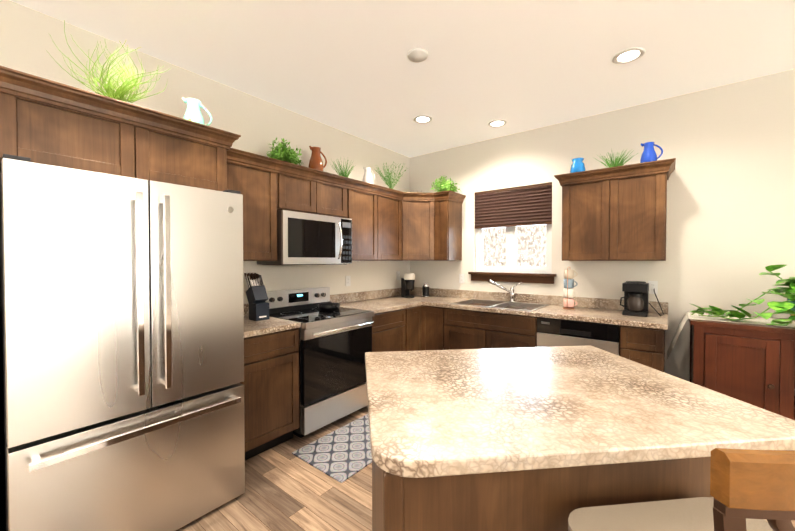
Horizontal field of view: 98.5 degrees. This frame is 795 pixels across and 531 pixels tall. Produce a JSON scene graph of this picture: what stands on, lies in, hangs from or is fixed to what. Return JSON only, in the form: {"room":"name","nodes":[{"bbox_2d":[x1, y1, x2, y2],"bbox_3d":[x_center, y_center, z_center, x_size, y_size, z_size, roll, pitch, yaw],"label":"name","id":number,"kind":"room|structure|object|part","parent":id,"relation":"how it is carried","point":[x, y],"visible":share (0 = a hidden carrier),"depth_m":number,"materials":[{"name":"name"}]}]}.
{"room":"kitchen","nodes":[
{"label":"kitchen","id":0,"kind":"room"},
{"bbox_2d":[0,0,409,303],"bbox_3d":[-2.177,-0.042,1.889,0.150,2.780,7.650,1,1,38],"label":"wall","id":1,"kind":"structure","parent":0,"point":[258,125],"depth_m":2.80,"materials":[{"name":"beige paint"}]},
{"bbox_2d":[0,74,151,180],"bbox_3d":[-1.735,-0.612,1.807,0.627,0.344,0.540,1,1,38],"label":"upper cabinet","id":2,"kind":"object","parent":1,"relation":"attached to","point":[47,125],"depth_m":1.59,"materials":[{"name":"brown wood"}]},
{"bbox_2d":[152,114,231,190],"bbox_3d":[-1.475,-0.618,2.134,0.627,0.344,0.540,1,1,38],"label":"upper cabinet","id":3,"kind":"object","parent":1,"relation":"attached to","point":[191,156],"depth_m":1.98,"materials":[{"name":"brown wood"}]},
{"bbox_2d":[46,20,171,102],"bbox_3d":[-1.483,-0.990,1.804,0.403,0.409,0.495,1,1,38],"label":"grass","id":4,"kind":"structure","parent":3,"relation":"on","point":[121,92],"depth_m":1.80,"materials":[{"name":"green plant"}]},
{"bbox_2d":[182,97,211,125],"bbox_3d":[-1.255,-0.911,2.142,0.124,0.241,0.158,1,1,38],"label":"pitcher","id":5,"kind":"object","parent":3,"relation":"on","point":[193,112],"visible":0.56,"depth_m":2.10,"materials":[{"name":"white ceramic"}]},
{"bbox_2d":[232,154,279,260],"bbox_3d":[-1.254,-0.417,2.644,0.342,0.762,0.530,1,1,38],"label":"upper cabinet","id":6,"kind":"object","parent":1,"relation":"attached to","point":[258,181],"depth_m":2.62,"materials":[{"name":"brown wood"}]},
{"bbox_2d":[267,138,301,164],"bbox_3d":[-0.963,-0.932,2.893,0.401,0.257,0.329,1,1,38],"label":"bush","id":7,"kind":"object","parent":6,"relation":"on","point":[285,154],"visible":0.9,"depth_m":2.83,"materials":[{"name":"green plant"}]},
{"bbox_2d":[280,166,323,214],"bbox_3d":[-0.952,-0.629,3.021,0.342,0.349,0.441,1,1,38],"label":"upper cabinet","id":8,"kind":"object","parent":1,"relation":"attached to","point":[302,191],"depth_m":2.92,"materials":[{"name":"brown wood"}]},
{"bbox_2d":[257,210,351,264],"bbox_3d":[-0.807,-0.227,3.115,0.456,0.439,0.752,1,1,38],"label":"microwave","id":9,"kind":"object","parent":8,"relation":"attached to","point":[308,239],"visible":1,"depth_m":2.94,"materials":[{"name":"silver metal"}]},
{"bbox_2d":[244,288,411,313],"bbox_3d":[-0.683,0.360,3.632,0.022,0.100,2.766,1,1,38],"label":"backsplash","id":10,"kind":"structure","parent":1,"relation":"attached to","point":[359,296],"depth_m":3.95,"materials":[{"name":"beige stone"}]},
{"bbox_2d":[324,174,351,217],"bbox_3d":[-0.753,-0.634,3.271,0.342,0.349,0.441,1,1,38],"label":"upper cabinet","id":11,"kind":"object","parent":1,"relation":"attached to","point":[337,191],"depth_m":3.23,"materials":[{"name":"brown wood"}]},
{"bbox_2d":[308,146,326,170],"bbox_3d":[-0.736,-0.949,3.165,0.136,0.282,0.178,1,1,38],"label":"pitcher","id":12,"kind":"object","parent":11,"relation":"on","point":[316,162],"visible":0.67,"depth_m":3.11,"materials":[{"name":"brown ceramic"}]},
{"bbox_2d":[346,276,350,285],"bbox_3d":[-0.550,0.172,3.812,0.007,0.116,0.070,1,1,38],"label":"electrical outlet plate","id":13,"kind":"object","parent":1,"relation":"attached to","point":[348,278],"depth_m":3.81,"materials":[{"name":"white plastic"}]},
{"bbox_2d":[349,182,375,260],"bbox_3d":[-0.462,-0.433,3.641,0.342,0.762,0.496,1,1,38],"label":"upper cabinet","id":14,"kind":"object","parent":1,"relation":"attached to","point":[363,218],"depth_m":3.52,"materials":[{"name":"brown wood"}]},
{"bbox_2d":[329,157,353,176],"bbox_3d":[-0.547,-0.944,3.407,0.222,0.265,0.258,1,1,38],"label":"grass","id":15,"kind":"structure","parent":14,"relation":"on","point":[342,171],"depth_m":3.40,"materials":[{"name":"green plant"}]},
{"bbox_2d":[376,186,403,260],"bbox_3d":[-0.197,-0.438,3.939,0.385,0.762,0.544,1,1,38],"label":"upper cabinet","id":16,"kind":"object","parent":1,"relation":"attached to","point":[389,203],"depth_m":3.84,"materials":[{"name":"brown wood"}]},
{"bbox_2d":[362,167,375,183],"bbox_3d":[-0.309,-0.937,3.702,0.120,0.241,0.156,1,1,38],"label":"pitcher","id":17,"kind":"object","parent":16,"relation":"on","point":[367,177],"visible":0.67,"depth_m":3.65,"materials":[{"name":"white ceramic"}]},
{"bbox_2d":[396,271,399,279],"bbox_3d":[0.010,0.136,4.516,0.007,0.116,0.070,1,1,38],"label":"electrical outlet plate","id":18,"kind":"object","parent":1,"relation":"attached to","point":[397,272],"depth_m":4.51,"materials":[{"name":"white plastic"}]},
{"bbox_2d":[404,192,435,260],"bbox_3d":[0.223,-0.443,4.234,0.676,0.762,0.674,1,1,38],"label":"upper cabinet","id":19,"kind":"object","parent":1,"relation":"attached to","point":[419,207],"depth_m":4.04,"materials":[{"name":"brown wood"}]},
{"bbox_2d":[375,163,407,188],"bbox_3d":[-0.074,-1.015,4.004,0.391,0.388,0.431,1,1,38],"label":"decor","id":20,"kind":"object","parent":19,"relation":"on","point":[389,181],"visible":0.94,"depth_m":3.98,"materials":[{"name":"green plant"}]},
{"bbox_2d":[0,405,794,530],"bbox_3d":[0.406,1.421,-0.141,6.750,0.080,7.650,1,1,38],"label":"floor","id":21,"kind":"structure","parent":0,"point":[286,489],"depth_m":1.98,"materials":[{"name":"brown wood"}]},
{"bbox_2d":[0,154,244,530],"bbox_3d":[-1.484,0.461,1.876,0.920,1.775,0.906,1,1,38],"label":"fridge","id":22,"kind":"object","parent":21,"relation":"on","point":[121,351],"visible":0.98,"depth_m":1.53,"materials":[{"name":"silver metal"}]},
{"bbox_2d":[240,326,300,459],"bbox_3d":[-1.143,0.902,2.576,0.627,0.870,0.528,1,1,38],"label":"base cabinet","id":23,"kind":"object","parent":21,"relation":"on","point":[271,358],"depth_m":2.41,"materials":[{"name":"brown wood"}]},
{"bbox_2d":[244,314,299,333],"bbox_3d":[-1.139,0.448,2.566,0.637,0.040,0.528,1,1,38],"label":"countertop","id":24,"kind":"structure","parent":23,"relation":"on","point":[250,326],"depth_m":2.49,"materials":[{"name":"beige stone"}]},
{"bbox_2d":[244,273,268,320],"bbox_3d":[-1.131,0.242,2.732,0.217,0.363,0.114,1,1,38],"label":"knife block","id":25,"kind":"object","parent":24,"relation":"on","point":[256,295],"visible":1,"depth_m":2.68,"materials":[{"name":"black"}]},
{"bbox_2d":[265,287,373,437],"bbox_3d":[-0.699,0.780,3.046,0.716,1.100,0.754,1,1,38],"label":"range","id":26,"kind":"object","parent":21,"relation":"on","point":[335,346],"visible":0.77,"depth_m":2.84,"materials":[{"name":"silver metal"}]},
{"bbox_2d":[318,303,339,310],"bbox_3d":[-0.587,0.378,3.164,0.369,0.072,0.234,1,1,38],"label":"pan","id":27,"kind":"object","parent":26,"relation":"on","point":[328,306],"visible":1,"depth_m":3.14,"materials":[{"name":"black metal"}]},
{"bbox_2d":[292,414,371,482],"bbox_3d":[-0.269,1.331,2.624,0.520,0.010,0.900,1,1,38],"label":"mat","id":28,"kind":"object","parent":21,"relation":"on","point":[342,454],"visible":0.6,"depth_m":2.44,"materials":[{"name":"grey fabric"}]},
{"bbox_2d":[372,306,403,351],"bbox_3d":[-0.307,0.885,3.627,0.627,0.870,0.630,1,1,38],"label":"base cabinet","id":29,"kind":"object","parent":21,"relation":"on","point":[387,326],"depth_m":3.40,"materials":[{"name":"brown wood"}]},
{"bbox_2d":[332,294,435,313],"bbox_3d":[-0.041,0.425,3.947,0.637,0.040,1.474,1,1,38],"label":"countertop","id":30,"kind":"structure","parent":29,"relation":"on","point":[372,304],"depth_m":3.72,"materials":[{"name":"beige stone"}]},
{"bbox_2d":[401,273,414,297],"bbox_3d":[0.138,0.244,4.276,0.170,0.310,0.140,1,1,38],"label":"machine","id":31,"kind":"object","parent":30,"relation":"on","point":[407,282],"visible":1,"depth_m":4.23,"materials":[{"name":"black plastic"}]},
{"bbox_2d":[422,283,428,296],"bbox_3d":[0.357,0.312,4.319,0.092,0.172,0.092,1,1,38],"label":"milk frother","id":32,"kind":"object","parent":30,"relation":"on","point":[425,289],"visible":1,"depth_m":4.28,"materials":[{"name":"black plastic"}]},
{"bbox_2d":[404,306,423,350],"bbox_3d":[-0.060,0.881,3.899,0.676,0.870,0.374,1,1,38],"label":"base cabinet","id":33,"kind":"object","parent":21,"relation":"on","point":[413,315],"depth_m":3.74,"materials":[{"name":"brown wood"}]},
{"bbox_2d":[424,306,447,349],"bbox_3d":[0.580,0.880,3.972,0.373,0.870,0.674,1,1,38],"label":"base cabinet","id":34,"kind":"object","parent":21,"relation":"on","point":[435,317],"depth_m":3.74,"materials":[{"name":"brown wood"}]},
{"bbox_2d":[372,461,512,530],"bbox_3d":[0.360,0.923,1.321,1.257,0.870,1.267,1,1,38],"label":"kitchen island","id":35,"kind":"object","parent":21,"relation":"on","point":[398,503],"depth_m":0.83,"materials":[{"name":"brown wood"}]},
{"bbox_2d":[365,345,794,530],"bbox_3d":[0.518,0.467,1.351,1.558,0.040,1.515,1,1,38],"label":"island countertop","id":36,"kind":"structure","parent":35,"relation":"on","point":[523,438],"depth_m":0.95,"materials":[{"name":"beige stone"}]},
{"bbox_2d":[448,302,555,349],"bbox_3d":[1.038,0.885,3.639,1.031,0.870,0.626,1,1,38],"label":"base cabinet","id":37,"kind":"object","parent":21,"relation":"on","point":[467,329],"depth_m":3.37,"materials":[{"name":"brown wood"}]},
{"bbox_2d":[420,298,667,325],"bbox_3d":[1.314,0.434,3.405,2.160,0.040,0.637,1,1,38],"label":"countertop","id":38,"kind":"structure","parent":37,"relation":"on","point":[580,313],"depth_m":3.06,"materials":[{"name":"beige stone"}]},
{"bbox_2d":[450,299,548,310],"bbox_3d":[1.067,0.494,3.608,0.858,0.180,0.563,1,1,38],"label":"sink","id":39,"kind":"object","parent":38,"relation":"in","point":[509,304],"depth_m":3.68,"materials":[{"name":"silver metal"}]},
{"bbox_2d":[488,279,521,301],"bbox_3d":[1.175,0.277,3.746,0.315,0.249,0.219,1,1,38],"label":"faucet","id":40,"kind":"object","parent":38,"relation":"on","point":[511,296],"depth_m":3.78,"materials":[{"name":"silver metal"}]},
{"bbox_2d":[563,268,577,308],"bbox_3d":[1.652,0.214,3.276,0.131,0.403,0.110,1,1,38],"label":"mugs","id":41,"kind":"object","parent":38,"relation":"on","point":[569,295],"visible":1,"depth_m":3.24,"materials":[{"name":"multicoloured"}]},
{"bbox_2d":[620,281,663,316],"bbox_3d":[2.114,0.276,2.958,0.304,0.288,0.326,1,1,38],"label":"coffee maker","id":42,"kind":"object","parent":38,"relation":"on","point":[636,296],"visible":1,"depth_m":2.88,"materials":[{"name":"black plastic"}]},
{"bbox_3d":[2.220,0.312,2.937,0.110,0.212,0.229,1,1,38],"label":"coffee cord","id":43,"kind":"part","parent":42,"relation":"part of","materials":[{"name":"black plastic"}]},
{"bbox_2d":[537,317,619,355],"bbox_3d":[1.666,0.897,3.098,0.616,0.864,0.579,1,1,38],"label":"dishwasher","id":44,"kind":"object","parent":21,"relation":"on","point":[551,332],"visible":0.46,"depth_m":2.86,"materials":[{"name":"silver metal"}]},
{"bbox_2d":[616,322,667,372],"bbox_3d":[2.039,0.898,2.843,0.278,0.870,0.626,1,1,38],"label":"base cabinet","id":45,"kind":"object","parent":21,"relation":"on","point":[645,345],"depth_m":2.59,"materials":[{"name":"brown wood"}]},
{"bbox_2d":[568,448,794,530],"bbox_3d":[0.642,0.812,0.666,0.474,1.115,0.434,0,1,-7],"label":"stool","id":46,"kind":"object","parent":21,"relation":"on","point":[751,490],"visible":1,"depth_m":0.47,"materials":[{"name":"beige fabric"}]},
{"bbox_2d":[667,311,794,419],"bbox_3d":[2.824,0.868,2.236,1.675,0.949,0.575,1,1,38],"label":"sideboard","id":47,"kind":"object","parent":21,"relation":"on","point":[751,361],"visible":0.54,"depth_m":2.29,"materials":[{"name":"brown wood"}]},
{"bbox_2d":[689,265,794,325],"bbox_3d":[2.555,0.172,2.338,0.868,0.439,0.552,1,1,38],"label":"pothos","id":48,"kind":"object","parent":47,"relation":"on","point":[787,306],"visible":1,"depth_m":2.31,"materials":[{"name":"plant"}]},
{"bbox_2d":[10,0,794,157],"bbox_3d":[0.406,-1.438,-0.188,6.750,0.080,7.650,1,1,38],"label":"ceiling","id":49,"kind":"structure","parent":0,"point":[351,68],"depth_m":2.30,"materials":[{"name":"white paint"}]},
{"bbox_2d":[407,48,427,62],"bbox_3d":[0.138,-1.422,2.332,0.140,0.034,0.140,1,1,38],"label":"smoke detector","id":50,"kind":"object","parent":49,"relation":"attached to","point":[417,55],"visible":0.98,"depth_m":2.30,"materials":[{"name":"white plastic"}]},
{"bbox_2d":[413,115,431,123],"bbox_3d":[0.252,-1.450,3.403,0.189,0.011,0.189,0,1,-6],"label":"recessed light","id":51,"kind":"object","parent":49,"relation":"in","point":[422,119],"depth_m":3.40,"materials":[{"name":"white plastic"}]},
{"bbox_2d":[488,120,506,127],"bbox_3d":[1.024,-1.451,3.506,0.189,0.011,0.189,0,1,-6],"label":"recessed light","id":52,"kind":"object","parent":49,"relation":"in","point":[495,123],"depth_m":3.50,"materials":[{"name":"white plastic"}]},
{"bbox_2d":[612,47,645,63],"bbox_3d":[1.583,-1.433,2.346,0.189,0.011,0.189,0,1,-6],"label":"recessed light","id":53,"kind":"object","parent":49,"relation":"in","point":[630,55],"depth_m":2.34,"materials":[{"name":"white plastic"}]},
{"bbox_2d":[410,69,794,380],"bbox_3d":[2.799,-0.055,2.724,6.600,2.780,0.150,1,1,38],"label":"wall","id":54,"kind":"structure","parent":0,"point":[730,225],"depth_m":2.91,"materials":[{"name":"beige paint"}]},
{"bbox_2d":[436,194,463,260],"bbox_3d":[0.580,-0.441,4.136,0.239,0.762,0.384,1,1,38],"label":"upper cabinet","id":55,"kind":"object","parent":54,"relation":"attached to","point":[448,206],"depth_m":4.02,"materials":[{"name":"brown wood"}]},
{"bbox_2d":[430,175,460,191],"bbox_3d":[0.556,-0.954,4.097,0.326,0.262,0.377,1,1,38],"label":"bush","id":56,"kind":"object","parent":55,"relation":"on","point":[442,185],"visible":0.83,"depth_m":4.06,"materials":[{"name":"green plant"}]},
{"bbox_2d":[459,274,463,282],"bbox_3d":[0.792,0.160,4.222,0.070,0.116,0.007,1,1,38],"label":"electrical outlet plate","id":57,"kind":"object","parent":54,"relation":"attached to","point":[461,276],"depth_m":4.22,"materials":[{"name":"white plastic"}]},
{"bbox_2d":[468,272,556,283],"bbox_3d":[1.266,0.134,3.853,0.980,0.105,0.105,1,1,38],"label":"window sill","id":58,"kind":"structure","parent":54,"relation":"attached to","point":[545,278],"depth_m":3.79,"materials":[{"name":"brown wood"}]},
{"bbox_2d":[475,182,551,228],"bbox_3d":[1.285,-0.656,3.863,0.874,0.431,0.052,1,1,38],"label":"window blind","id":59,"kind":"object","parent":54,"relation":"attached to","point":[529,205],"visible":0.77,"depth_m":3.82,"materials":[{"name":"wood"}]},
{"bbox_2d":[476,224,551,273],"bbox_3d":[1.321,-0.397,3.913,0.880,0.955,0.070,1,1,38],"label":"window","id":60,"kind":"structure","parent":54,"relation":"in","point":[511,266],"depth_m":3.90,"materials":[{"name":"white glass"}]},
{"bbox_2d":[412,287,667,313],"bbox_3d":[1.266,0.357,3.836,2.775,0.100,0.020,1,1,38],"label":"backsplash","id":61,"kind":"structure","parent":54,"relation":"attached to","point":[545,300],"depth_m":3.63,"materials":[{"name":"beige stone"}]},
{"bbox_2d":[560,170,619,260],"bbox_3d":[1.808,-0.426,3.187,0.446,0.762,0.341,1,1,38],"label":"upper cabinet","id":62,"kind":"object","parent":54,"relation":"attached to","point":[616,214],"depth_m":3.04,"materials":[{"name":"brown wood"}]},
{"bbox_2d":[570,158,585,172],"bbox_3d":[1.668,-0.895,3.168,0.130,0.175,0.130,1,1,38],"label":"decorative vase","id":63,"kind":"object","parent":62,"relation":"on","point":[577,165],"visible":0.83,"depth_m":3.12,"materials":[{"name":"blue ceramic"}]},
{"bbox_2d":[620,162,667,260],"bbox_3d":[2.062,-0.422,2.985,0.445,0.762,0.341,1,1,38],"label":"upper cabinet","id":64,"kind":"object","parent":54,"relation":"attached to","point":[643,189],"depth_m":2.81,"materials":[{"name":"brown wood"}]},
{"bbox_2d":[596,148,637,167],"bbox_3d":[1.901,-0.908,2.992,0.339,0.207,0.282,1,1,38],"label":"spiky grass","id":65,"kind":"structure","parent":64,"relation":"on","point":[616,163],"depth_m":2.96,"materials":[{"name":"green plant"}]},
{"bbox_2d":[640,142,662,162],"bbox_3d":[2.097,-0.912,2.827,0.152,0.220,0.115,1,1,38],"label":"pitcher","id":66,"kind":"object","parent":64,"relation":"on","point":[649,154],"visible":0.79,"depth_m":2.80,"materials":[{"name":"blue ceramic"}]},
{"bbox_2d":[648,281,657,293],"bbox_3d":[2.272,0.194,3.046,0.070,0.116,0.007,1,1,38],"label":"electrical outlet plate","id":67,"kind":"object","parent":54,"relation":"attached to","point":[653,285],"depth_m":3.04,"materials":[{"name":"white plastic"}]},
{"label":"outside","id":68,"kind":"structure","parent":0,"visible":0},
{"bbox_2d":[483,225,545,266],"bbox_3d":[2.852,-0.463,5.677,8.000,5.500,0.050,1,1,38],"label":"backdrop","id":69,"kind":"structure","parent":68,"point":[533,235],"depth_m":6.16,"materials":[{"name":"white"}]}
]}

